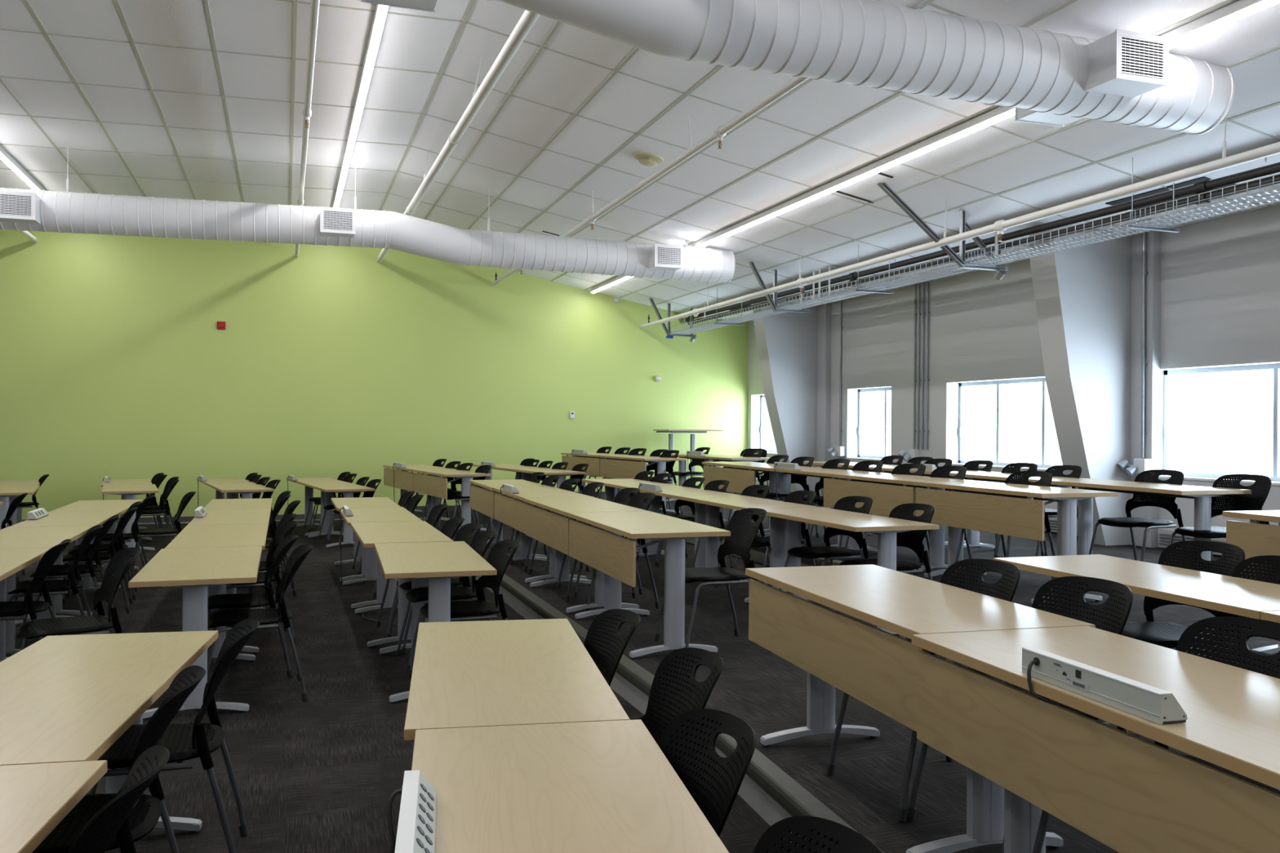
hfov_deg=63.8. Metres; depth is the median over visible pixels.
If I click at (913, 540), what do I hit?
chair
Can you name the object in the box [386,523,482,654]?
chair
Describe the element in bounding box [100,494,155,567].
chair
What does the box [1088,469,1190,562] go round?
chair
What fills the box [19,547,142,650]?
chair
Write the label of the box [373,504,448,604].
chair
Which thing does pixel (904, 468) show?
chair
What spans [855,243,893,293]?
hanger
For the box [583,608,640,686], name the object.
chair
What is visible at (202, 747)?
bracket
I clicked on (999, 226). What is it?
pipe
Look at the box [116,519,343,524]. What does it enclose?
trim
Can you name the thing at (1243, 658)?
chair
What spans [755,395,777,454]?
window
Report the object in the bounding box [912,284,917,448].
conduit
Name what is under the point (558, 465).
chair
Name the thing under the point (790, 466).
unit
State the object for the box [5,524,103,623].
chair
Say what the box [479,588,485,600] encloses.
socket
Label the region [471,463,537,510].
table
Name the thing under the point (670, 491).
table
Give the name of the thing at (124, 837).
bracket
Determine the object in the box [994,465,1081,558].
chair
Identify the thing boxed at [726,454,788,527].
chair
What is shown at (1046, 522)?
socket
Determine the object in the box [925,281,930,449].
conduit
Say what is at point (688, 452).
unit
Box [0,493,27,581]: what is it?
chair
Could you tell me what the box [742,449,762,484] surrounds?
chair
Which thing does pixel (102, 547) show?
chair
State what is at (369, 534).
table
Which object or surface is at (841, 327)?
conduit
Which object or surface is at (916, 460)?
chair
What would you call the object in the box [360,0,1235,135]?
spiral duct
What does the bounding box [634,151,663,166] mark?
smoke detector
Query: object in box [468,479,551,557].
table
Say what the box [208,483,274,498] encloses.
table
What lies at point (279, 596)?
socket
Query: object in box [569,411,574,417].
thermostat
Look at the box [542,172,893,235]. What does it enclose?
trim
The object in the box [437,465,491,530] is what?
chair
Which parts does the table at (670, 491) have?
leg, leg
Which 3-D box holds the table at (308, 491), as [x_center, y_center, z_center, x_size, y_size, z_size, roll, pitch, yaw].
[-4.679,1.151,14.893,0.610,0.738,1.484,0,0,-28]
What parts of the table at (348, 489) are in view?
leg, leg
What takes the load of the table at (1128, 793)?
on the floor
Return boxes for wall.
[0,229,748,519]
[747,204,1279,528]
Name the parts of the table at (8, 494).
leg, leg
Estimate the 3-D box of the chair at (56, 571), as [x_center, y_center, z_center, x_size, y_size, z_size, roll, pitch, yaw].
[-4.256,1.099,7.719,0.618,0.840,0.519,0,0,-22]
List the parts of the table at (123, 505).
leg, leg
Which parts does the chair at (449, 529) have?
leg, leg, backrest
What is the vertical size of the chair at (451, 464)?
0.840 m
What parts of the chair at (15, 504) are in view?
backrest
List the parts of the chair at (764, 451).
backrest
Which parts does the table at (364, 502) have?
leg, leg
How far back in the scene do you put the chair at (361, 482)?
13.90 m
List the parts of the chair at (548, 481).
leg, leg, backrest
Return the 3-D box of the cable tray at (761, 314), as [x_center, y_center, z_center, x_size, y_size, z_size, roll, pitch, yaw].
[1.724,-1.668,14.992,0.367,0.108,2.347,0,0,-19]
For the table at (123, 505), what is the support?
on the floor
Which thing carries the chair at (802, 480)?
on the floor
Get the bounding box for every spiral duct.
[0,137,735,283]
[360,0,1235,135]
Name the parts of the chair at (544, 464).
backrest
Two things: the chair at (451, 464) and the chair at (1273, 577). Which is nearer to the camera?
the chair at (1273, 577)
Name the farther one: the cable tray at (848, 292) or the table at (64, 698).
the cable tray at (848, 292)
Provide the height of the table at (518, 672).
0.738 m
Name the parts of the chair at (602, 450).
backrest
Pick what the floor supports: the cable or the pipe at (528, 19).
the cable
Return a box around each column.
[752,300,817,496]
[1028,225,1132,546]
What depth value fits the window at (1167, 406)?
9.70 m
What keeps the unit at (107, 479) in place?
on the table at (113, 482)
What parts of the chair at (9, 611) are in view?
leg, seat, backrest, leg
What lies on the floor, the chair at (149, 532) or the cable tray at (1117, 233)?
the chair at (149, 532)
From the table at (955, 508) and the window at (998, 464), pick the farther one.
the window at (998, 464)
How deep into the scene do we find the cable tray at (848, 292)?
12.95 m
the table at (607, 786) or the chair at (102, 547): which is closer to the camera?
the table at (607, 786)
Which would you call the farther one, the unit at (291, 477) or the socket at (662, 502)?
the unit at (291, 477)
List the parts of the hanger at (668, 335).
post, post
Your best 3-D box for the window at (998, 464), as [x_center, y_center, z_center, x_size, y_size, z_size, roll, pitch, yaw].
[4.439,-0.031,12.392,0.262,1.070,2.130,0,0,-19]
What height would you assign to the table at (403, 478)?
0.738 m
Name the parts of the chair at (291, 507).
seat, leg, backrest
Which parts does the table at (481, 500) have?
modesty panel, leg, leg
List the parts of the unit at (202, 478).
power cord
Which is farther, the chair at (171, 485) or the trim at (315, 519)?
the trim at (315, 519)
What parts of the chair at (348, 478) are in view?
leg, seat, backrest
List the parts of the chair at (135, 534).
leg, seat, leg, leg, backrest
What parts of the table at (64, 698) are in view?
leg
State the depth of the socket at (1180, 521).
7.79 m
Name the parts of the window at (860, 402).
sill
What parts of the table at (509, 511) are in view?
modesty panel, leg, leg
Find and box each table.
[0,480,39,523]
[0,485,39,529]
[0,525,94,653]
[0,547,51,662]
[0,630,217,833]
[0,760,106,852]
[6,511,123,617]
[49,499,143,589]
[100,479,151,533]
[101,484,158,551]
[128,546,262,720]
[164,524,268,653]
[186,508,271,608]
[196,478,254,498]
[204,497,272,509]
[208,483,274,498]
[287,477,346,536]
[304,482,375,547]
[330,497,400,582]
[338,506,422,609]
[350,520,453,648]
[373,541,497,703]
[382,464,454,519]
[404,618,630,740]
[411,720,728,852]
[412,469,492,531]
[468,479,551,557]
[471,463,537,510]
[493,487,595,583]
[503,467,586,488]
[524,497,647,613]
[560,452,629,498]
[567,511,730,659]
[582,478,675,552]
[599,455,686,512]
[622,485,735,568]
[653,429,723,484]
[666,453,722,505]
[675,494,817,604]
[693,455,769,511]
[702,462,779,533]
[745,564,1095,852]
[753,466,875,551]
[761,506,939,634]
[803,461,897,516]
[822,472,973,574]
[866,466,987,546]
[911,626,1279,852]
[913,480,1118,604]
[946,471,1104,555]
[992,554,1279,791]
[1050,480,1251,560]
[1222,510,1279,653]
[1261,610,1279,622]
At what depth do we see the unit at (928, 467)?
9.96 m
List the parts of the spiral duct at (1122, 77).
grille frame, grille frame, grille frame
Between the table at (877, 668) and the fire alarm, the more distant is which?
the fire alarm
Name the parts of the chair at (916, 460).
backrest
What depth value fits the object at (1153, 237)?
10.12 m
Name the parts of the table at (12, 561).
leg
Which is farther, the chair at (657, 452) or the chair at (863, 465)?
the chair at (657, 452)
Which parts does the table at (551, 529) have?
modesty panel, leg, leg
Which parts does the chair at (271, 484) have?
backrest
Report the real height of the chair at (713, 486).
0.840 m
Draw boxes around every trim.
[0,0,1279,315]
[0,0,1279,321]
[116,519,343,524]
[469,575,812,848]
[500,573,858,833]
[538,506,813,566]
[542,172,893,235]
[719,536,842,566]
[729,176,1236,310]
[816,302,831,496]
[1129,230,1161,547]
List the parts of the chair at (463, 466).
leg, seat, leg, backrest, leg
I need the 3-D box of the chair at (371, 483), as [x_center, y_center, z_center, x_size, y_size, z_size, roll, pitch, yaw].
[-3.645,1.106,13.239,0.618,0.840,0.519,0,0,-32]
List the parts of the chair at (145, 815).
seat, backrest, leg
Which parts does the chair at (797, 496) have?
leg, seat, leg, backrest, leg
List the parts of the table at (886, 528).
leg, leg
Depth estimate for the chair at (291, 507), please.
9.35 m
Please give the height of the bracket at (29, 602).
0.148 m
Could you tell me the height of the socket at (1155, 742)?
0.148 m
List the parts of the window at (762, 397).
sill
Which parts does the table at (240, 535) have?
leg, leg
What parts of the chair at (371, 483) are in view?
leg, seat, leg, backrest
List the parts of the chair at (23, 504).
leg, seat, backrest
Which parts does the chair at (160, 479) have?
leg, backrest, leg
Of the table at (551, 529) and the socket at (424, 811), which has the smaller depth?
the socket at (424, 811)
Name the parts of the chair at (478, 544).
leg, leg, seat, backrest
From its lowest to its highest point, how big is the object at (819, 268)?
0.442 m
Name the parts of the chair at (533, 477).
leg, backrest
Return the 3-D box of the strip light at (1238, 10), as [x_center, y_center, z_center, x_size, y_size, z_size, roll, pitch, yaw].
[2.546,-2.328,8.068,0.085,0.090,20.600,0,0,-19]
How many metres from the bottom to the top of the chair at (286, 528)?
0.840 m
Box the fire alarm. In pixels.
[217,321,225,329]
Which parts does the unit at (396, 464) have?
power cord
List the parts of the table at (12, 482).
leg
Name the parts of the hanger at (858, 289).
hanger rod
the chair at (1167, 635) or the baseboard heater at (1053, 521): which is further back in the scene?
the baseboard heater at (1053, 521)
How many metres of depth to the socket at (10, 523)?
10.37 m
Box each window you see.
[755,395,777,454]
[846,386,891,461]
[951,377,1055,471]
[1158,363,1279,485]
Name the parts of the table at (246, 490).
leg, leg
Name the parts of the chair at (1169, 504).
leg, leg, seat, seat frame, backrest, leg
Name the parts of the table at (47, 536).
leg, leg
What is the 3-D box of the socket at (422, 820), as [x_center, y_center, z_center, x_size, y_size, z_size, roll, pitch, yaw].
[-0.413,0.766,1.982,0.030,0.037,0.022,0,0,-11]
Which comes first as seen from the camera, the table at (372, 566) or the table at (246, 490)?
the table at (372, 566)
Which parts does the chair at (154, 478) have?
backrest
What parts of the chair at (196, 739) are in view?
leg, leg, seat frame, seat, leg, backrest, leg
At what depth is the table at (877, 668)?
3.59 m
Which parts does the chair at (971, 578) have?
leg, leg, seat, backrest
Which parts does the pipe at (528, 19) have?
hanger rod, hanger rod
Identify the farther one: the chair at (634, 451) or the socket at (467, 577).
the chair at (634, 451)
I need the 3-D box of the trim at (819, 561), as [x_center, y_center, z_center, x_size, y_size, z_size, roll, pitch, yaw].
[2.049,1.201,7.276,0.668,0.087,22.408,0,0,-20]
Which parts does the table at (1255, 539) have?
modesty panel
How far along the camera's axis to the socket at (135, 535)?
9.81 m
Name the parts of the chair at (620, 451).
backrest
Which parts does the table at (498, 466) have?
leg, leg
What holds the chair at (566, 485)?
on the floor
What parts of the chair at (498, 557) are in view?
leg, seat, leg, backrest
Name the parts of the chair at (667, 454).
backrest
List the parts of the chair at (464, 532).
leg, leg, seat, backrest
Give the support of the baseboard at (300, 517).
attached to the wall at (330, 362)
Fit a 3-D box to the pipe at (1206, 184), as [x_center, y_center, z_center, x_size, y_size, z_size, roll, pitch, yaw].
[4.149,-1.929,9.045,0.095,0.181,20.000,0,0,-19]
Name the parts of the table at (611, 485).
leg, leg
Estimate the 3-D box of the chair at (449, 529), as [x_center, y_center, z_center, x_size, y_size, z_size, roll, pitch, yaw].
[-1.636,1.118,7.753,0.618,0.840,0.519,0,0,-22]
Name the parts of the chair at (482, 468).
leg, seat, leg, leg, backrest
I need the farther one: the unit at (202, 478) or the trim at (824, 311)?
the trim at (824, 311)
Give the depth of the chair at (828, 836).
1.87 m
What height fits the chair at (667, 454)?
0.840 m
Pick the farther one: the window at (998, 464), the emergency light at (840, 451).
the emergency light at (840, 451)
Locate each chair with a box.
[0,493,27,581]
[0,538,71,640]
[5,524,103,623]
[17,474,48,509]
[18,515,119,638]
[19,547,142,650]
[31,665,205,852]
[62,501,142,604]
[62,506,137,613]
[67,745,169,852]
[88,618,259,852]
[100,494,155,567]
[116,472,164,528]
[119,475,167,537]
[128,491,195,579]
[136,476,178,538]
[136,479,179,542]
[195,544,313,711]
[208,534,298,678]
[226,520,298,644]
[240,472,257,497]
[248,475,262,483]
[252,476,270,498]
[257,513,297,626]
[261,480,280,541]
[262,500,300,595]
[266,494,290,574]
[267,490,290,568]
[303,471,350,531]
[308,473,357,533]
[318,476,369,542]
[327,479,381,548]
[351,491,414,574]
[358,494,423,583]
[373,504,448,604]
[376,517,464,638]
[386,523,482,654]
[395,530,497,673]
[405,458,447,515]
[408,539,520,677]
[413,461,461,521]
[422,462,475,528]
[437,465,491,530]
[485,471,544,551]
[496,475,559,555]
[509,478,582,571]
[515,458,534,479]
[524,459,539,474]
[528,482,604,580]
[537,461,553,508]
[541,463,590,525]
[551,462,568,482]
[556,487,642,598]
[565,493,659,611]
[582,446,612,497]
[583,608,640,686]
[587,447,630,497]
[598,448,646,498]
[621,448,671,509]
[629,471,653,542]
[635,477,705,565]
[637,647,724,745]
[649,449,683,514]
[651,473,671,514]
[654,507,770,652]
[655,480,733,568]
[658,708,756,837]
[666,447,710,499]
[691,484,769,587]
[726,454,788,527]
[729,490,816,592]
[738,448,768,494]
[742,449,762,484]
[751,456,819,537]
[753,815,883,852]
[778,496,872,590]
[802,458,849,546]
[809,460,883,546]
[826,559,1020,822]
[840,503,934,626]
[844,463,929,560]
[871,457,933,515]
[880,455,903,472]
[887,458,952,537]
[906,576,1133,852]
[914,466,972,574]
[954,471,1055,563]
[962,460,996,540]
[993,462,1044,558]
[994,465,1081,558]
[1031,616,1279,852]
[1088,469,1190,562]
[1120,540,1244,648]
[1134,555,1279,737]
[1167,474,1271,563]
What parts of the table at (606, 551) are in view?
modesty panel, leg, leg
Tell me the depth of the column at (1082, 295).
10.21 m
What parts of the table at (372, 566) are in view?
leg, leg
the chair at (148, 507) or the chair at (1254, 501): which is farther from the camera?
the chair at (148, 507)
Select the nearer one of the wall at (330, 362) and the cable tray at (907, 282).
the cable tray at (907, 282)
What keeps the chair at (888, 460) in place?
on the floor
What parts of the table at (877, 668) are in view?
leg, modesty panel, leg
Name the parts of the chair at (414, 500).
backrest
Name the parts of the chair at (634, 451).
backrest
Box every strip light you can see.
[0,146,44,190]
[332,4,388,208]
[591,0,1279,293]
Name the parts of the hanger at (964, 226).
post, post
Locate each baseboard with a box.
[22,513,343,524]
[1044,530,1221,556]
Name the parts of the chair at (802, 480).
seat, backrest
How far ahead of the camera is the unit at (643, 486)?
9.82 m
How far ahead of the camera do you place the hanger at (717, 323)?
15.97 m
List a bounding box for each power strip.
[387,769,436,852]
[1022,647,1187,724]
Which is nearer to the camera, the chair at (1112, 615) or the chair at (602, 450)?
the chair at (1112, 615)
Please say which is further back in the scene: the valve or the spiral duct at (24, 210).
the valve
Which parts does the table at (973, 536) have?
leg, leg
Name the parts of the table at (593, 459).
modesty panel, leg, leg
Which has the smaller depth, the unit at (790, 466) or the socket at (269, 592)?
the socket at (269, 592)
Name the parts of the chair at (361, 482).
leg, seat, leg, backrest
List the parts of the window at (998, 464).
sill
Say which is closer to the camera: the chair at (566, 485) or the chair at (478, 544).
the chair at (478, 544)
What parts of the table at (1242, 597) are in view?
leg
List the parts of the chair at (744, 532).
leg, leg, seat, leg, backrest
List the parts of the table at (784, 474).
leg, leg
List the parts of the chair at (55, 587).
leg, seat, leg, leg, backrest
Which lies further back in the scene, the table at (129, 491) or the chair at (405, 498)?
the table at (129, 491)
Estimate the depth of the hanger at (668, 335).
17.87 m
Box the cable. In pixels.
[362,612,398,626]
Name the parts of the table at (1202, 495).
leg, leg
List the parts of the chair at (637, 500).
leg, leg, backrest, leg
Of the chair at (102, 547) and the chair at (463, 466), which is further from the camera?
the chair at (463, 466)
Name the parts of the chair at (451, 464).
leg, backrest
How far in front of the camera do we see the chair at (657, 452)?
14.21 m
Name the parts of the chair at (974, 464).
backrest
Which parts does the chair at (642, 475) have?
backrest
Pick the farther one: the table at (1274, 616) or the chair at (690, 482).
the chair at (690, 482)
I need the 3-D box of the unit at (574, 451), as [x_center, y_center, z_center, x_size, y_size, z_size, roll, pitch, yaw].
[-0.916,0.399,15.395,0.100,0.109,0.460,0,0,-26]
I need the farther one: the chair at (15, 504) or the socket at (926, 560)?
the chair at (15, 504)
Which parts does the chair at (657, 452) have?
backrest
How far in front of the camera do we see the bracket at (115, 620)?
5.51 m
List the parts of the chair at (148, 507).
seat, leg, backrest, leg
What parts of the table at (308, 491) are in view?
leg, leg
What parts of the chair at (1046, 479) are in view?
leg, leg, leg, backrest, leg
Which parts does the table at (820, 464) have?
leg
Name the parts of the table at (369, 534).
leg, leg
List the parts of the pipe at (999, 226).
hanger rod, hanger rod, hanger rod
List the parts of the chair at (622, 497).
leg, leg, backrest, leg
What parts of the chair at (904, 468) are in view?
leg, backrest, leg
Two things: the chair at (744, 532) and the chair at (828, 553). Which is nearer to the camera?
the chair at (744, 532)
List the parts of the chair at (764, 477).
leg, backrest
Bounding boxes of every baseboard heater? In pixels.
[1044,517,1077,535]
[1158,528,1226,555]
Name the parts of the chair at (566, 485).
leg, leg, backrest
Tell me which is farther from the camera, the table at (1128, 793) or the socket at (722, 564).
the socket at (722, 564)
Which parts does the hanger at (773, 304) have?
post, post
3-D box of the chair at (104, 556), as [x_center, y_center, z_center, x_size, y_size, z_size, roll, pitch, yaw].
[-4.498,1.098,8.503,0.618,0.840,0.519,0,0,-24]
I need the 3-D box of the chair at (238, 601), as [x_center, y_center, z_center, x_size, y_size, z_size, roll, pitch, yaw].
[-2.459,1.111,6.420,0.618,0.840,0.519,0,0,-21]
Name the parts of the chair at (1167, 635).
seat, backrest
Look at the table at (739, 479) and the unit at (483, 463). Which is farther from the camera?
the unit at (483, 463)
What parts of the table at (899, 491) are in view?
leg, modesty panel, leg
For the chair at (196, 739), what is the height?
0.840 m
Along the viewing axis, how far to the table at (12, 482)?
13.96 m
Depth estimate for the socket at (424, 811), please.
2.03 m
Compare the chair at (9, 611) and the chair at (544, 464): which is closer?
the chair at (9, 611)
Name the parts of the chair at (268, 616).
leg, leg, seat, backrest, leg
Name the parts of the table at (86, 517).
leg, leg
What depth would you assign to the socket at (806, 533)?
8.04 m
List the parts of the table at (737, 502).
leg, leg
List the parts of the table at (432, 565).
leg, leg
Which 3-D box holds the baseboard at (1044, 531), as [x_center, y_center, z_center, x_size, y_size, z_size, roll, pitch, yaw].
[5.639,1.141,8.508,0.012,0.100,22.400,0,0,-19]
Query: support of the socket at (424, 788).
attached to the power strip at (416, 826)
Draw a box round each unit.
[27,507,48,519]
[102,475,111,500]
[194,506,207,517]
[197,475,207,506]
[286,475,297,505]
[339,505,353,592]
[392,462,406,502]
[480,461,495,469]
[500,484,519,497]
[571,448,587,457]
[638,482,662,493]
[686,450,705,469]
[773,462,800,500]
[906,462,937,471]
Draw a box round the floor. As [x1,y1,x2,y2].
[5,491,1277,852]
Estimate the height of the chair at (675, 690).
0.840 m
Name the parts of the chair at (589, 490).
leg, leg, backrest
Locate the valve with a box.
[680,317,688,324]
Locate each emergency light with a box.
[826,446,844,457]
[897,448,919,462]
[1116,458,1151,476]
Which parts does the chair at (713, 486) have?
leg, seat, backrest, leg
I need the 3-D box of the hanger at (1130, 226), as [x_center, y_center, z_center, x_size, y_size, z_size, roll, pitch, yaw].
[4.088,-1.842,8.178,0.500,0.559,0.026,0,0,-19]
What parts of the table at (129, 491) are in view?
leg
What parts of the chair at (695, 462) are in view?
seat, leg, backrest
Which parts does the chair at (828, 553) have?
leg, seat, leg, backrest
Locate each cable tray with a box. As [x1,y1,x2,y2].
[670,315,742,334]
[688,174,1279,324]
[716,298,808,323]
[777,278,892,309]
[855,248,1012,290]
[965,206,1186,266]
[1124,173,1279,226]
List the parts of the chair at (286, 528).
leg, seat, backrest, leg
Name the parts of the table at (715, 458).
leg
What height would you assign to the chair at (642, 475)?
0.840 m
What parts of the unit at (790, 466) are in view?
power cord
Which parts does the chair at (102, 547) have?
leg, seat, backrest, leg, leg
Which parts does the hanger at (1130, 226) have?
hanger rod, hanger rod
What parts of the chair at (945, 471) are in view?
backrest, leg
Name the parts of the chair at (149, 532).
leg, seat, backrest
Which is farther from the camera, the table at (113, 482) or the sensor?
the sensor
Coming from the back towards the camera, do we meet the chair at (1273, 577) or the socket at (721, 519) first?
the socket at (721, 519)
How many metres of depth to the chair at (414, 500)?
10.52 m
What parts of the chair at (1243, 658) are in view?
leg, backrest, seat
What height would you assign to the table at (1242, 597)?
0.738 m
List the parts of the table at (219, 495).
leg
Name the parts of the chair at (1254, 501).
leg, seat, leg, backrest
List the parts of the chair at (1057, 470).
leg, leg, leg, seat, backrest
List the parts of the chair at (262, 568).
seat, backrest, leg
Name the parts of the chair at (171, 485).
seat, leg, leg, backrest, leg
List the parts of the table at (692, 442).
leg, leg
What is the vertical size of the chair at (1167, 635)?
0.840 m
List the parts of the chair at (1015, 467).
leg, backrest, leg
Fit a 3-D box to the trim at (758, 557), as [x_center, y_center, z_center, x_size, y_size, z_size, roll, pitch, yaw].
[2.043,1.304,7.274,0.610,0.120,22.407,0,0,-20]
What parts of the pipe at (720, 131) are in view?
hanger rod, hanger rod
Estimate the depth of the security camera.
18.17 m
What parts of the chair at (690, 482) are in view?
leg, seat, backrest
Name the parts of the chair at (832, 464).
leg, seat, backrest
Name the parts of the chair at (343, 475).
leg, leg, seat, backrest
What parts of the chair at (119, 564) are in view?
leg, seat, seat frame, leg, backrest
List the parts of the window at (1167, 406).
sill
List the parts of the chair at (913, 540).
seat, leg, backrest, leg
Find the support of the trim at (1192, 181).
attached to the ceiling
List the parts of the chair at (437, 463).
backrest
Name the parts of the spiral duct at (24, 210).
grille frame, hanger rod, grille frame, hanger rod, hanger rod, grille frame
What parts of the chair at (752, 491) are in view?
leg, leg, seat, backrest, leg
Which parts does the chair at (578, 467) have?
backrest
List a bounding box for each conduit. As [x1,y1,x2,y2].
[839,301,843,446]
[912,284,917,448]
[916,284,921,449]
[920,282,925,449]
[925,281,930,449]
[1140,231,1148,457]
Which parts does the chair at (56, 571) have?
leg, seat, leg, backrest, leg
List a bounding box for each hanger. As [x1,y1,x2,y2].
[648,297,696,342]
[714,288,744,325]
[748,262,809,313]
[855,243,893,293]
[877,182,1007,279]
[1128,156,1179,232]
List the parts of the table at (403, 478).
modesty panel, leg, leg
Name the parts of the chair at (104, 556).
leg, seat, backrest, leg, leg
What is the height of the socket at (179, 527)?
0.148 m
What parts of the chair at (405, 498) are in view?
leg, backrest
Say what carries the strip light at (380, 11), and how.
attached to the ceiling
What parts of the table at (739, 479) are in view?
modesty panel, leg, leg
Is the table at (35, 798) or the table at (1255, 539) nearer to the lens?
the table at (35, 798)
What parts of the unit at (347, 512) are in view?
power cord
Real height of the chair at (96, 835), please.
0.840 m
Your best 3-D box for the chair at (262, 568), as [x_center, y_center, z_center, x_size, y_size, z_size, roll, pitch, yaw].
[-2.986,1.109,7.966,0.618,0.840,0.519,0,0,-23]
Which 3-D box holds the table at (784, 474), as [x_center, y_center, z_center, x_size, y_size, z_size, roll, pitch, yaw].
[1.715,0.795,10.196,0.610,0.738,1.484,0,0,-18]
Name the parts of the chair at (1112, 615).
leg, leg, seat, backrest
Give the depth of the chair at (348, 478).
14.81 m
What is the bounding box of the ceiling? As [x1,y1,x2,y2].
[0,0,1279,321]
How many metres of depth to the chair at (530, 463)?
15.63 m
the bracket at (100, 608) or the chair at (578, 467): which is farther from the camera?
the chair at (578, 467)
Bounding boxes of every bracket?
[26,594,37,620]
[96,600,105,615]
[111,607,122,633]
[115,817,136,852]
[148,774,164,800]
[195,724,213,769]
[206,695,222,727]
[280,601,290,628]
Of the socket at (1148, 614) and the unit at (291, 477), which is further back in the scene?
the unit at (291, 477)
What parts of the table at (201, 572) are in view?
leg, leg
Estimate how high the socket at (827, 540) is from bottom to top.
0.148 m
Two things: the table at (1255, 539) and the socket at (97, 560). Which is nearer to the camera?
the table at (1255, 539)
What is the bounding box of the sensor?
[655,376,660,382]
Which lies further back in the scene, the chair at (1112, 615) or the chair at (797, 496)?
the chair at (797, 496)
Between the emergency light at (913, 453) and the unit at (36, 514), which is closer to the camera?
the unit at (36, 514)
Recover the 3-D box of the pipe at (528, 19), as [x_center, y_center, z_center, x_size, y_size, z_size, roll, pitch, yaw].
[-0.948,-2.753,7.263,0.139,0.640,20.361,0,0,-19]
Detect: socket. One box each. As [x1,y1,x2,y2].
[8,520,12,526]
[73,564,81,581]
[93,550,102,566]
[132,526,138,542]
[134,523,139,533]
[164,503,169,515]
[177,521,182,533]
[266,586,276,608]
[273,520,276,530]
[277,595,284,603]
[416,838,431,852]
[417,814,433,833]
[417,826,432,845]
[418,803,433,822]
[419,793,434,811]
[420,783,434,800]
[465,576,471,587]
[474,579,480,600]
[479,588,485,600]
[497,593,507,618]
[640,538,647,553]
[661,501,666,514]
[672,471,676,483]
[719,511,724,527]
[720,556,725,567]
[756,471,759,481]
[759,522,764,537]
[804,528,811,546]
[825,538,830,546]
[862,537,869,559]
[923,550,931,573]
[1044,511,1050,532]
[1076,502,1078,517]
[1145,610,1154,622]
[1154,741,1168,749]
[1177,508,1183,527]
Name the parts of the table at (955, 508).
leg, modesty panel, leg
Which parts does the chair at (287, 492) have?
backrest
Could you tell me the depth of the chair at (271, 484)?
13.13 m
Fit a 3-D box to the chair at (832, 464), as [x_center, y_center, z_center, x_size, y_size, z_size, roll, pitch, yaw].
[1.768,0.744,10.200,0.618,0.840,0.519,0,0,-23]
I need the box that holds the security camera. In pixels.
[613,296,618,302]
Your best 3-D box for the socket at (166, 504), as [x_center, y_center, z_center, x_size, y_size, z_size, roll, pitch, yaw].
[-5.831,1.026,12.686,0.060,0.148,0.036,0,0,-32]
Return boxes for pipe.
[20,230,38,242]
[294,0,319,257]
[376,9,539,262]
[491,0,927,286]
[639,114,1279,328]
[687,156,1279,319]
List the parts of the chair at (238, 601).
leg, seat, leg, backrest, leg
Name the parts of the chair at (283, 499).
seat, backrest, leg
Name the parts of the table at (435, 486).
modesty panel, leg, leg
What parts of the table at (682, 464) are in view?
leg, leg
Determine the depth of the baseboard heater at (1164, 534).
9.85 m
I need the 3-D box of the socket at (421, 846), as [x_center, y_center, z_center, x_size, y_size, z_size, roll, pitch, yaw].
[-0.392,0.766,1.868,0.030,0.037,0.022,0,0,-11]
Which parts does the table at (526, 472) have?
leg, leg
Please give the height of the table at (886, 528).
0.738 m
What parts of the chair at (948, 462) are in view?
backrest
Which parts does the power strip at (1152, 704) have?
power cord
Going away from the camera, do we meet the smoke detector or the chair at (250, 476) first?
the smoke detector
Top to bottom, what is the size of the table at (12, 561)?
0.738 m
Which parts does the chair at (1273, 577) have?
seat, backrest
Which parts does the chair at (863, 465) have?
leg, seat, leg, backrest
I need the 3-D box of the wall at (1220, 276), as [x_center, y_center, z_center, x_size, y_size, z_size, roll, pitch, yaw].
[5.824,-0.168,8.569,0.360,3.720,22.400,0,0,-19]
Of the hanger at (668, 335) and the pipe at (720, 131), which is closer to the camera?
the pipe at (720, 131)
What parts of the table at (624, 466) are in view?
modesty panel, leg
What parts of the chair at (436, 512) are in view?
leg, backrest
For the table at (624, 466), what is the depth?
13.82 m

